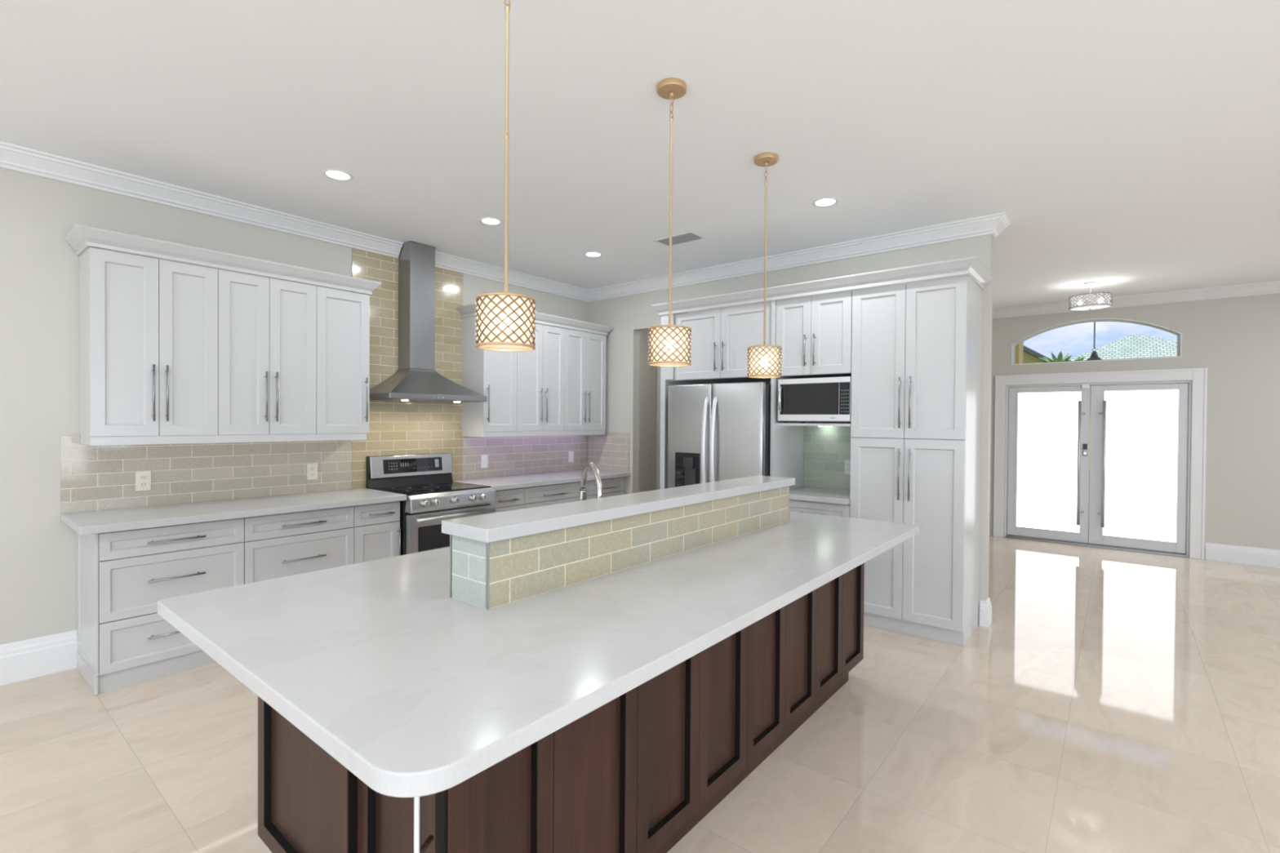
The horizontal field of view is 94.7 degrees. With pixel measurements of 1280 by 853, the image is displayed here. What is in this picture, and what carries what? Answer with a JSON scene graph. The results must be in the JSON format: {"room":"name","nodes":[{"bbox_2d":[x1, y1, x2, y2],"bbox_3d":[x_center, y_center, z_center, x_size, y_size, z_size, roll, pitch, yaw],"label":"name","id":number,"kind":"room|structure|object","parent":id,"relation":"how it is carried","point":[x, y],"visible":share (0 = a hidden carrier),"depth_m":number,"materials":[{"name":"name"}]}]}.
{"room":"kitchen","nodes":[
{"label":"kitchen","id":0,"kind":"room"},
{"bbox_2d":[0,167,588,644],"bbox_3d":[-3.899,-0.055,2.916,0.200,2.955,10.200,1,1,39],"label":"wall","id":1,"kind":"structure","parent":0,"point":[39,269],"depth_m":3.38,"materials":[{"name":"grey paint"}]},
{"bbox_2d":[0,629,77,685],"bbox_3d":[-5.118,1.321,1.268,0.018,0.220,5.695,1,1,39],"label":"baseboard","id":2,"kind":"structure","parent":1,"relation":"attached to","point":[20,660],"depth_m":3.35,"materials":[{"name":"white paint"}]},
{"bbox_2d":[79,247,217,437],"bbox_3d":[-2.973,-0.471,3.589,0.374,1.055,0.599,1,1,39],"label":"upper cabinet","id":3,"kind":"object","parent":1,"relation":"attached to","point":[148,326],"visible":1,"depth_m":3.46,"materials":[{"name":"grey paint"}]},
{"bbox_2d":[64,224,381,295],"bbox_3d":[-2.650,-1.047,3.948,0.389,0.093,1.690,1,1,39],"label":"crown molding","id":4,"kind":"structure","parent":3,"relation":"on","point":[80,237],"depth_m":3.65,"materials":[{"name":"grey paint"}]},
{"bbox_2d":[80,433,366,445],"bbox_3d":[-2.687,0.077,3.973,0.326,0.051,1.546,1,1,39],"label":"rail","id":5,"kind":"object","parent":3,"relation":"attached to","point":[188,439],"visible":0.87,"depth_m":3.71,"materials":[{"name":"grey paint"}]},
{"bbox_2d":[0,140,403,257],"bbox_3d":[-4.442,-1.468,1.985,0.097,0.115,7.681,1,1,39],"label":"crown molding","id":6,"kind":"structure","parent":1,"relation":"attached to","point":[13,157],"depth_m":3.79,"materials":[{"name":"white paint"}]},
{"bbox_2d":[60,435,351,513],"bbox_3d":[-2.833,0.278,4.065,0.009,0.450,1.670,1,1,39],"label":"tile backsplash","id":7,"kind":"structure","parent":1,"relation":"attached to","point":[93,477],"depth_m":3.90,"materials":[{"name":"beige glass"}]},
{"bbox_2d":[135,471,151,491],"bbox_3d":[-3.118,0.342,3.700,0.010,0.124,0.077,1,1,39],"label":"wall outlet","id":8,"kind":"object","parent":7,"relation":"attached to","point":[143,478],"visible":1,"depth_m":3.70,"materials":[{"name":"beige plastic"}]},
{"bbox_2d":[140,475,146,479],"bbox_3d":[-3.116,0.320,3.698,0.003,0.030,0.034,1,1,39],"label":"socket","id":9,"kind":"object","parent":8,"relation":"attached to","point":[142,477],"depth_m":3.70,"materials":[{"name":"grey plastic"}]},
{"bbox_2d":[140,481,146,487],"bbox_3d":[-3.116,0.364,3.699,0.003,0.030,0.034,1,1,39],"label":"socket","id":10,"kind":"object","parent":8,"relation":"attached to","point":[143,484],"depth_m":3.70,"materials":[{"name":"grey plastic"}]},
{"bbox_2d":[306,462,317,479],"bbox_3d":[-2.488,0.342,4.475,0.010,0.124,0.077,1,1,39],"label":"wall outlet","id":11,"kind":"object","parent":7,"relation":"attached to","point":[312,468],"visible":1,"depth_m":4.47,"materials":[{"name":"beige plastic"}]},
{"bbox_2d":[217,269,316,435],"bbox_3d":[-2.598,-0.473,4.050,0.374,1.055,0.588,1,1,39],"label":"upper cabinet","id":12,"kind":"object","parent":1,"relation":"attached to","point":[267,326],"visible":0.98,"depth_m":3.93,"materials":[{"name":"grey paint"}]},
{"bbox_2d":[316,286,369,433],"bbox_3d":[-2.292,-0.475,4.426,0.374,1.055,0.380,1,1,39],"label":"upper cabinet","id":13,"kind":"object","parent":1,"relation":"attached to","point":[343,317],"visible":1,"depth_m":4.33,"materials":[{"name":"grey paint"}]},
{"bbox_2d":[351,248,462,488],"bbox_3d":[-1.979,-0.463,5.102,0.010,1.924,1.018,1,1,39],"label":"tile backsplash","id":14,"kind":"structure","parent":1,"relation":"attached to","point":[395,427],"depth_m":5.03,"materials":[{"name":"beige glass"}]},
{"bbox_2d":[368,240,487,403],"bbox_3d":[-1.790,-0.869,4.938,0.477,1.333,0.885,1,1,39],"label":"range hood","id":15,"kind":"object","parent":1,"relation":"attached to","point":[416,379],"visible":0.94,"depth_m":4.93,"materials":[{"name":"silver metal"}]},
{"bbox_2d":[462,315,517,431],"bbox_3d":[-1.399,-0.480,5.524,0.374,1.055,0.380,1,1,39],"label":"upper cabinet","id":16,"kind":"object","parent":1,"relation":"attached to","point":[491,374],"visible":0.68,"depth_m":5.42,"materials":[{"name":"grey paint"}]},
{"bbox_2d":[457,303,613,335],"bbox_3d":[-0.989,-1.057,5.990,0.389,0.093,1.746,1,1,39],"label":"crown molding","id":17,"kind":"structure","parent":16,"relation":"on","point":[468,310],"depth_m":5.98,"materials":[{"name":"grey paint"}]},
{"bbox_2d":[462,435,587,479],"bbox_3d":[-1.136,0.268,6.153,0.009,0.450,1.668,1,1,39],"label":"tile backsplash","id":18,"kind":"structure","parent":1,"relation":"attached to","point":[507,455],"depth_m":6.04,"materials":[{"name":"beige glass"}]},
{"bbox_2d":[480,454,488,467],"bbox_3d":[-1.501,0.337,5.689,0.010,0.124,0.077,1,1,39],"label":"light switch","id":19,"kind":"object","parent":18,"relation":"attached to","point":[484,459],"visible":1,"depth_m":5.69,"materials":[{"name":"white plastic"}]},
{"bbox_2d":[568,451,573,462],"bbox_3d":[-0.769,0.338,6.588,0.010,0.124,0.077,1,1,39],"label":"light switch","id":20,"kind":"object","parent":18,"relation":"attached to","point":[571,454],"visible":1,"depth_m":6.58,"materials":[{"name":"white plastic"}]},
{"bbox_2d":[516,324,564,431],"bbox_3d":[-1.085,-0.482,5.910,0.374,1.055,0.614,1,1,39],"label":"upper cabinet","id":21,"kind":"object","parent":1,"relation":"attached to","point":[540,371],"visible":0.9,"depth_m":5.82,"materials":[{"name":"grey paint"}]},
{"bbox_2d":[564,328,606,431],"bbox_3d":[-0.692,-0.484,6.393,0.374,1.055,0.629,1,1,39],"label":"upper cabinet","id":22,"kind":"object","parent":1,"relation":"attached to","point":[585,353],"visible":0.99,"depth_m":6.28,"materials":[{"name":"grey paint"}]},
{"bbox_2d":[462,430,605,437],"bbox_3d":[-1.021,0.068,6.021,0.326,0.051,1.618,1,1,39],"label":"rail","id":23,"kind":"object","parent":22,"relation":"attached to","point":[512,433],"visible":0.93,"depth_m":5.71,"materials":[{"name":"grey paint"}]},
{"bbox_2d":[0,0,1279,308],"bbox_3d":[1.602,-1.528,1.174,10.900,0.100,14.450,1,1,39],"label":"ceiling","id":24,"kind":"structure","parent":0,"point":[1126,147],"depth_m":2.89,"materials":[{"name":"white paint"}]},
{"bbox_2d":[321,168,353,181],"bbox_3d":[-1.831,-1.522,3.570,0.172,0.006,0.172,1,1,39],"label":"recessed light","id":25,"kind":"object","parent":24,"relation":"in","point":[334,174],"visible":1,"depth_m":3.57,"materials":[{"name":"white paint"}]},
{"bbox_2d":[478,217,502,225],"bbox_3d":[-1.111,-1.525,4.384,0.172,0.006,0.172,1,1,39],"label":"recessed light","id":26,"kind":"object","parent":24,"relation":"in","point":[486,220],"visible":1,"depth_m":4.37,"materials":[{"name":"white paint"}]},
{"bbox_2d":[475,0,536,351],"bbox_3d":[-0.432,-0.877,1.910,0.198,1.244,0.198,1,1,39],"label":"pendant lamp","id":27,"kind":"object","parent":24,"relation":"hanging from","point":[504,322],"visible":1,"depth_m":1.85,"materials":[{"name":"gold metal"}]},
{"bbox_2d":[583,251,602,257],"bbox_3d":[-0.417,-1.530,5.245,0.172,0.006,0.172,1,1,39],"label":"recessed light","id":28,"kind":"object","parent":24,"relation":"in","point":[590,254],"visible":1,"depth_m":5.24,"materials":[{"name":"white paint"}]},
{"bbox_2d":[648,77,692,366],"bbox_3d":[0.136,-0.888,2.608,0.198,1.228,0.198,1,1,39],"label":"pendant lamp","id":29,"kind":"object","parent":24,"relation":"hanging from","point":[669,345],"visible":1,"depth_m":2.56,"materials":[{"name":"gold metal"}]},
{"bbox_2d":[653,231,706,246],"bbox_3d":[0.318,-1.518,4.777,0.380,0.009,0.210,1,1,39],"label":"ceiling vent","id":30,"kind":"object","parent":24,"relation":"in","point":[687,237],"visible":0.92,"depth_m":4.76,"materials":[{"name":"grey metal"}]},
{"bbox_2d":[746,152,782,377],"bbox_3d":[0.703,-0.892,3.304,0.198,1.226,0.198,1,1,39],"label":"pendant lamp","id":31,"kind":"object","parent":24,"relation":"hanging from","point":[764,361],"visible":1,"depth_m":3.25,"materials":[{"name":"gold metal"}]},
{"bbox_2d":[812,197,839,207],"bbox_3d":[1.246,-1.505,3.958,0.172,0.006,0.172,1,1,39],"label":"recessed light","id":32,"kind":"object","parent":24,"relation":"in","point":[823,202],"visible":1,"depth_m":3.95,"materials":[{"name":"white paint"}]},
{"bbox_2d":[1068,281,1112,311],"bbox_3d":[4.725,-1.363,6.182,0.362,0.290,0.362,1,1,39],"label":"drum ceiling light","id":33,"kind":"object","parent":24,"relation":"attached to","point":[1091,301],"visible":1,"depth_m":6.08,"materials":[{"name":"white plastic"}]},
{"bbox_2d":[1070,305,1111,310],"bbox_3d":[4.724,-1.245,6.183,0.344,0.007,0.344,1,1,39],"label":"diffuser","id":34,"kind":"object","parent":33,"relation":"attached to","point":[1072,307],"depth_m":6.17,"materials":[{"name":"white glass"}]},
{"bbox_2d":[0,535,1279,852],"bbox_3d":[1.582,1.517,1.205,10.900,0.080,14.450,1,1,39],"label":"floor","id":35,"kind":"structure","parent":0,"point":[1109,700],"depth_m":2.68,"materials":[{"name":"tile"}]},
{"bbox_2d":[76,517,244,695],"bbox_3d":[-2.874,0.987,3.551,0.609,0.872,0.688,1,1,39],"label":"base cabinet","id":36,"kind":"object","parent":35,"relation":"on","point":[123,641],"visible":0.76,"depth_m":3.31,"materials":[{"name":"grey paint"}]},
{"bbox_2d":[243,506,354,584],"bbox_3d":[-2.444,0.984,4.080,0.609,0.872,0.674,1,1,39],"label":"base cabinet","id":37,"kind":"object","parent":35,"relation":"on","point":[279,545],"visible":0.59,"depth_m":3.89,"materials":[{"name":"grey paint"}]},
{"bbox_2d":[60,488,406,534],"bbox_3d":[-2.551,0.528,3.903,0.656,0.040,1.777,1,1,39],"label":"countertop","id":38,"kind":"structure","parent":37,"relation":"on","point":[139,517],"depth_m":3.62,"materials":[{"name":"white stone"}]},
{"bbox_2d":[353,501,400,564],"bbox_3d":[-2.123,0.983,4.475,0.609,0.872,0.342,1,1,39],"label":"base cabinet","id":39,"kind":"object","parent":35,"relation":"on","point":[377,529],"visible":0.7,"depth_m":4.30,"materials":[{"name":"grey paint"}]},
{"bbox_2d":[413,796,434,852],"bbox_3d":[-0.446,1.027,1.202,0.035,0.873,0.076,0,1,5],"label":"support post","id":40,"kind":"object","parent":35,"relation":"on","point":[416,799],"visible":0.58,"depth_m":1.18,"materials":[{"name":"silver metal"}]},
{"bbox_2d":[365,453,496,555],"bbox_3d":[-1.706,0.821,4.864,0.742,1.152,0.768,1,1,39],"label":"stove","id":41,"kind":"object","parent":35,"relation":"on","point":[433,496],"visible":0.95,"depth_m":4.77,"materials":[{"name":"silver metal"}]},
{"bbox_2d":[370,481,490,495],"bbox_3d":[-1.723,0.510,4.877,0.565,0.014,0.764,1,1,39],"label":"cooktop","id":42,"kind":"object","parent":41,"relation":"in","point":[410,488],"depth_m":4.85,"materials":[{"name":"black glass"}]},
{"bbox_2d":[490,487,524,513],"bbox_3d":[-1.388,0.978,5.379,0.609,0.872,0.406,1,1,39],"label":"base cabinet","id":43,"kind":"object","parent":35,"relation":"on","point":[508,500],"visible":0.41,"depth_m":5.23,"materials":[{"name":"grey paint"}]},
{"bbox_2d":[523,481,587,508],"bbox_3d":[-1.000,0.976,5.856,0.609,0.872,0.822,1,1,39],"label":"base cabinet","id":44,"kind":"object","parent":35,"relation":"on","point":[554,494],"visible":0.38,"depth_m":5.62,"materials":[{"name":"grey paint"}]},
{"bbox_2d":[453,469,631,490],"bbox_3d":[-0.926,0.518,5.902,0.654,0.040,1.812,1,1,39],"label":"countertop","id":45,"kind":"structure","parent":44,"relation":"on","point":[504,482],"depth_m":5.64,"materials":[{"name":"white stone"}]},
{"bbox_2d":[257,563,864,852],"bbox_3d":[0.020,1.016,2.662,1.046,0.872,2.745,1,1,39],"label":"base cabinet","id":46,"kind":"object","parent":35,"relation":"on","point":[637,772],"visible":0.47,"depth_m":1.82,"materials":[{"name":"brown wood"}]},
{"bbox_2d":[157,511,919,797],"bbox_3d":[0.024,0.559,2.529,1.461,0.040,3.017,1,1,39],"label":"countertop","id":47,"kind":"structure","parent":46,"relation":"on","point":[415,689],"depth_m":1.52,"materials":[{"name":"white stone"}]},
{"bbox_2d":[578,462,603,501],"bbox_3d":[-0.191,0.347,2.652,0.108,0.377,0.270,0,1,-23],"label":"faucet","id":48,"kind":"object","parent":47,"relation":"on","point":[583,493],"visible":0.48,"depth_m":2.64,"materials":[{"name":"silver metal"}]},
{"bbox_2d":[449,485,790,609],"bbox_3d":[0.123,0.437,2.606,0.195,0.203,2.063,1,1,39],"label":"wall","id":49,"kind":"structure","parent":47,"relation":"on","point":[491,575],"depth_m":2.09,"materials":[{"name":"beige tile"}]},
{"bbox_2d":[441,475,795,542],"bbox_3d":[0.127,0.315,2.607,0.238,0.040,2.105,1,1,39],"label":"bar ledge","id":50,"kind":"object","parent":49,"relation":"on","point":[495,526],"visible":1,"depth_m":2.15,"materials":[{"name":"white stone"}]},
{"bbox_2d":[586,476,624,499],"bbox_3d":[-0.558,0.973,6.399,0.609,0.872,0.577,1,1,39],"label":"base cabinet","id":51,"kind":"object","parent":35,"relation":"on","point":[615,486],"visible":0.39,"depth_m":6.25,"materials":[{"name":"grey paint"}]},
{"bbox_2d":[659,314,701,488],"bbox_3d":[0.424,0.205,5.586,0.135,2.438,0.598,1,1,39],"label":"panel","id":52,"kind":"object","parent":35,"relation":"on","point":[667,373],"visible":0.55,"depth_m":5.38,"materials":[{"name":"grey paint"}]},
{"bbox_2d":[667,382,770,488],"bbox_3d":[0.783,0.529,5.135,0.918,1.765,0.752,1,1,39],"label":"refrigerator","id":53,"kind":"object","parent":35,"relation":"on","point":[717,432],"visible":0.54,"depth_m":4.84,"materials":[{"name":"grey metal"}]},
{"bbox_2d":[769,300,804,488],"bbox_3d":[1.237,0.217,4.927,0.026,2.438,0.596,1,1,39],"label":"panel","id":54,"kind":"object","parent":35,"relation":"on","point":[787,442],"visible":0.31,"depth_m":4.82,"materials":[{"name":"grey paint"}]},
{"bbox_2d":[775,422,850,426],"bbox_3d":[1.488,-0.015,4.732,0.600,0.021,0.557,1,1,39],"label":"shelf","id":55,"kind":"object","parent":54,"relation":"attached to","point":[776,424],"visible":0.76,"depth_m":4.54,"materials":[{"name":"grey paint"}]},
{"bbox_2d":[777,376,851,423],"bbox_3d":[1.447,-0.199,4.660,0.574,0.346,0.506,1,1,39],"label":"microwave oven","id":56,"kind":"object","parent":55,"relation":"on","point":[825,399],"visible":0.94,"depth_m":4.49,"materials":[{"name":"silver metal"}]},
{"bbox_2d":[840,390,848,412],"bbox_3d":[1.510,-0.188,4.340,0.056,0.164,0.001,1,1,39],"label":"keypad","id":57,"kind":"object","parent":56,"relation":"attached to","point":[844,393],"depth_m":4.34,"materials":[{"name":"teal"}]},
{"bbox_2d":[789,499,849,517],"bbox_3d":[1.472,1.004,4.731,0.601,0.872,0.609,1,1,39],"label":"base cabinet","id":58,"kind":"object","parent":35,"relation":"on","point":[811,507],"visible":0.13,"depth_m":4.47,"materials":[{"name":"grey paint"}]},
{"bbox_2d":[789,486,849,504],"bbox_3d":[1.472,0.546,4.722,0.600,0.040,0.620,1,1,39],"label":"countertop","id":59,"kind":"structure","parent":58,"relation":"on","point":[840,496],"depth_m":4.55,"materials":[{"name":"white stone"}]},
{"bbox_2d":[849,275,982,646],"bbox_3d":[2.003,0.229,4.296,0.749,2.438,0.609,1,1,39],"label":"pantry cabinet","id":60,"kind":"object","parent":35,"relation":"on","point":[917,347],"visible":0.95,"depth_m":4.06,"materials":[{"name":"grey paint"}]},
{"bbox_2d":[639,329,657,492],"bbox_3d":[1.546,-0.067,7.710,2.600,2.955,3.890,1,1,39],"label":"wall","id":61,"kind":"structure","parent":0,"point":[648,374],"depth_m":7.82,"materials":[{"name":"grey paint"}]},
{"bbox_2d":[656,364,660,489],"bbox_3d":[0.642,0.262,7.452,1.070,2.290,0.028,1,1,39],"label":"door frame","id":62,"kind":"structure","parent":61,"relation":"attached to","point":[658,420],"depth_m":7.76,"materials":[{"name":"white paint"}]},
{"bbox_2d":[588,234,993,625],"bbox_3d":[0.994,-0.049,5.581,4.030,2.955,0.110,1,1,39],"label":"wall","id":63,"kind":"structure","parent":0,"point":[628,315],"depth_m":5.46,"materials":[{"name":"grey paint"}]},
{"bbox_2d":[587,431,629,472],"bbox_3d":[-0.359,0.279,6.605,0.622,0.430,0.009,1,1,39],"label":"tile backsplash","id":64,"kind":"structure","parent":63,"relation":"attached to","point":[610,451],"depth_m":6.58,"materials":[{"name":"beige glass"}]},
{"bbox_2d":[668,302,771,384],"bbox_3d":[0.823,-0.710,5.251,1.042,0.596,0.609,1,1,39],"label":"upper cabinet","id":65,"kind":"object","parent":63,"relation":"attached to","point":[721,338],"visible":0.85,"depth_m":5.01,"materials":[{"name":"grey paint"}]},
{"bbox_2d":[651,256,992,315],"bbox_3d":[1.320,-1.048,4.806,2.605,0.093,0.650,1,1,39],"label":"crown molding","id":66,"kind":"structure","parent":65,"relation":"on","point":[972,267],"depth_m":4.29,"materials":[{"name":"grey paint"}]},
{"bbox_2d":[435,211,1010,302],"bbox_3d":[0.416,-1.464,4.766,4.127,0.115,2.289,1,1,39],"label":"crown molding","id":67,"kind":"structure","parent":63,"relation":"attached to","point":[993,224],"depth_m":5.29,"materials":[{"name":"white paint"}]},
{"bbox_2d":[775,291,852,378],"bbox_3d":[1.484,-0.698,4.714,0.601,0.600,0.609,1,1,39],"label":"upper cabinet","id":68,"kind":"object","parent":63,"relation":"attached to","point":[814,333],"visible":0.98,"depth_m":4.49,"materials":[{"name":"grey paint"}]},
{"bbox_2d":[803,422,851,489],"bbox_3d":[1.668,0.063,4.955,0.600,0.924,0.010,1,1,39],"label":"tile backsplash","id":69,"kind":"structure","parent":63,"relation":"attached to","point":[826,449],"depth_m":5.01,"materials":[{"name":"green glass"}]},
{"bbox_2d":[844,459,850,475],"bbox_3d":[1.734,0.340,4.889,0.077,0.124,0.010,1,1,39],"label":"wall outlet","id":70,"kind":"object","parent":69,"relation":"attached to","point":[846,463],"visible":0.63,"depth_m":4.89,"materials":[{"name":"white plastic"}]},
{"bbox_2d":[979,597,991,627],"bbox_3d":[1.942,1.350,4.816,1.599,0.185,0.148,1,1,39],"label":"baseboard","id":71,"kind":"structure","parent":63,"relation":"attached to","point":[985,606],"depth_m":4.28,"materials":[{"name":"white paint"}]},
{"bbox_2d":[989,293,1279,550],"bbox_3d":[6.987,-0.013,5.921,8.500,2.955,0.200,1,1,39],"label":"wall","id":72,"kind":"structure","parent":0,"point":[1237,339],"depth_m":6.33,"materials":[{"name":"grey paint"}]},
{"bbox_2d":[1011,318,1182,364],"bbox_3d":[5.460,-1.036,7.135,1.618,0.513,0.176,1,1,39],"label":"window","id":73,"kind":"structure","parent":72,"relation":"in","point":[1091,320],"depth_m":7.05,"materials":[{"name":"white paint"}]},
{"bbox_2d":[1004,380,1191,557],"bbox_3d":[5.428,0.461,7.100,1.763,1.964,0.181,1,1,39],"label":"door","id":74,"kind":"structure","parent":72,"relation":"in","point":[1138,445],"depth_m":7.02,"materials":[{"name":"white paint"}]},
{"bbox_2d":[993,367,1207,559],"bbox_3d":[5.402,0.395,7.062,2.000,2.095,0.032,1,1,39],"label":"door frame","id":75,"kind":"structure","parent":72,"relation":"attached to","point":[1198,376],"depth_m":6.69,"materials":[{"name":"white paint"}]},
{"bbox_2d":[991,280,1279,319],"bbox_3d":[6.922,-1.431,5.775,8.050,0.115,0.097,1,1,39],"label":"crown molding","id":76,"kind":"structure","parent":72,"relation":"attached to","point":[1273,286],"depth_m":6.61,"materials":[{"name":"white paint"}]},
{"bbox_2d":[1204,542,1279,568],"bbox_3d":[8.115,1.391,4.869,4.989,0.185,0.018,1,1,39],"label":"baseboard","id":77,"kind":"structure","parent":72,"relation":"attached to","point":[1270,557],"depth_m":6.25,"materials":[{"name":"white paint"}]},
{"label":"outside","id":78,"kind":"structure","parent":0,"visible":0},
{"bbox_2d":[1088,470,1089,542],"bbox_3d":[19.654,1.461,31.749,80.000,0.250,55.750,1,1,39],"label":"ground","id":79,"kind":"structure","parent":78,"point":[1089,470],"depth_m":9.62,"materials":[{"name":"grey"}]},
{"bbox_2d":[1014,342,1023,387],"bbox_3d":[5.217,-0.147,8.378,0.250,3.250,1.180,1,1,39],"label":"wall","id":80,"kind":"structure","parent":79,"relation":"on","point":[1019,349],"depth_m":8.71,"materials":[{"name":"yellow paint"}]},
{"bbox_2d":[1022,345,1050,387],"bbox_3d":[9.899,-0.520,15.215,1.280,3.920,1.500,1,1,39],"label":"building","id":81,"kind":"structure","parent":79,"relation":"on","point":[1030,356],"depth_m":14.64,"materials":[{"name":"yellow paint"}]},
{"bbox_2d":[1032,351,1083,386],"bbox_3d":[8.329,-0.018,11.765,0.739,2.968,0.847,0,1,-10],"label":"palm","id":82,"kind":"object","parent":79,"relation":"on","point":[1060,358],"visible":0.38,"depth_m":11.70,"materials":[{"name":"green plant"}]},
{"bbox_2d":[1067,355,1084,361],"bbox_3d":[9.582,-0.045,12.981,0.523,3.014,0.596,1,1,39],"label":"palm","id":83,"kind":"object","parent":79,"relation":"on","point":[1082,359],"visible":0.15,"depth_m":12.82,"materials":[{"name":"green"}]},
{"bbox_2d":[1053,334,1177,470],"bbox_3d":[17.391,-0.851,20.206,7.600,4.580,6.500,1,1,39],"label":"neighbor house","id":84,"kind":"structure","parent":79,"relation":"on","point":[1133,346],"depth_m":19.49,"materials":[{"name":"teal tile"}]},
{"bbox_2d":[1177,335,1188,383],"bbox_3d":[7.113,-0.177,7.622,0.255,3.350,0.200,1,1,39],"label":"porch column","id":85,"kind":"structure","parent":79,"relation":"on","point":[1177,335],"depth_m":7.68,"materials":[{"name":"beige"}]},
{"bbox_3d":[6.405,-1.907,7.707,3.300,0.100,1.750,1,1,39],"label":"porch roof","id":86,"kind":"structure","parent":85,"relation":"on","visible":0},
{"bbox_2d":[1085,321,1102,360],"bbox_3d":[6.352,-1.228,8.236,0.250,1.269,0.250,1,1,39],"label":"lantern","id":87,"kind":"object","parent":86,"relation":"hanging from","point":[1094,356],"visible":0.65,"depth_m":8.22,"materials":[{"name":"grey metal"}]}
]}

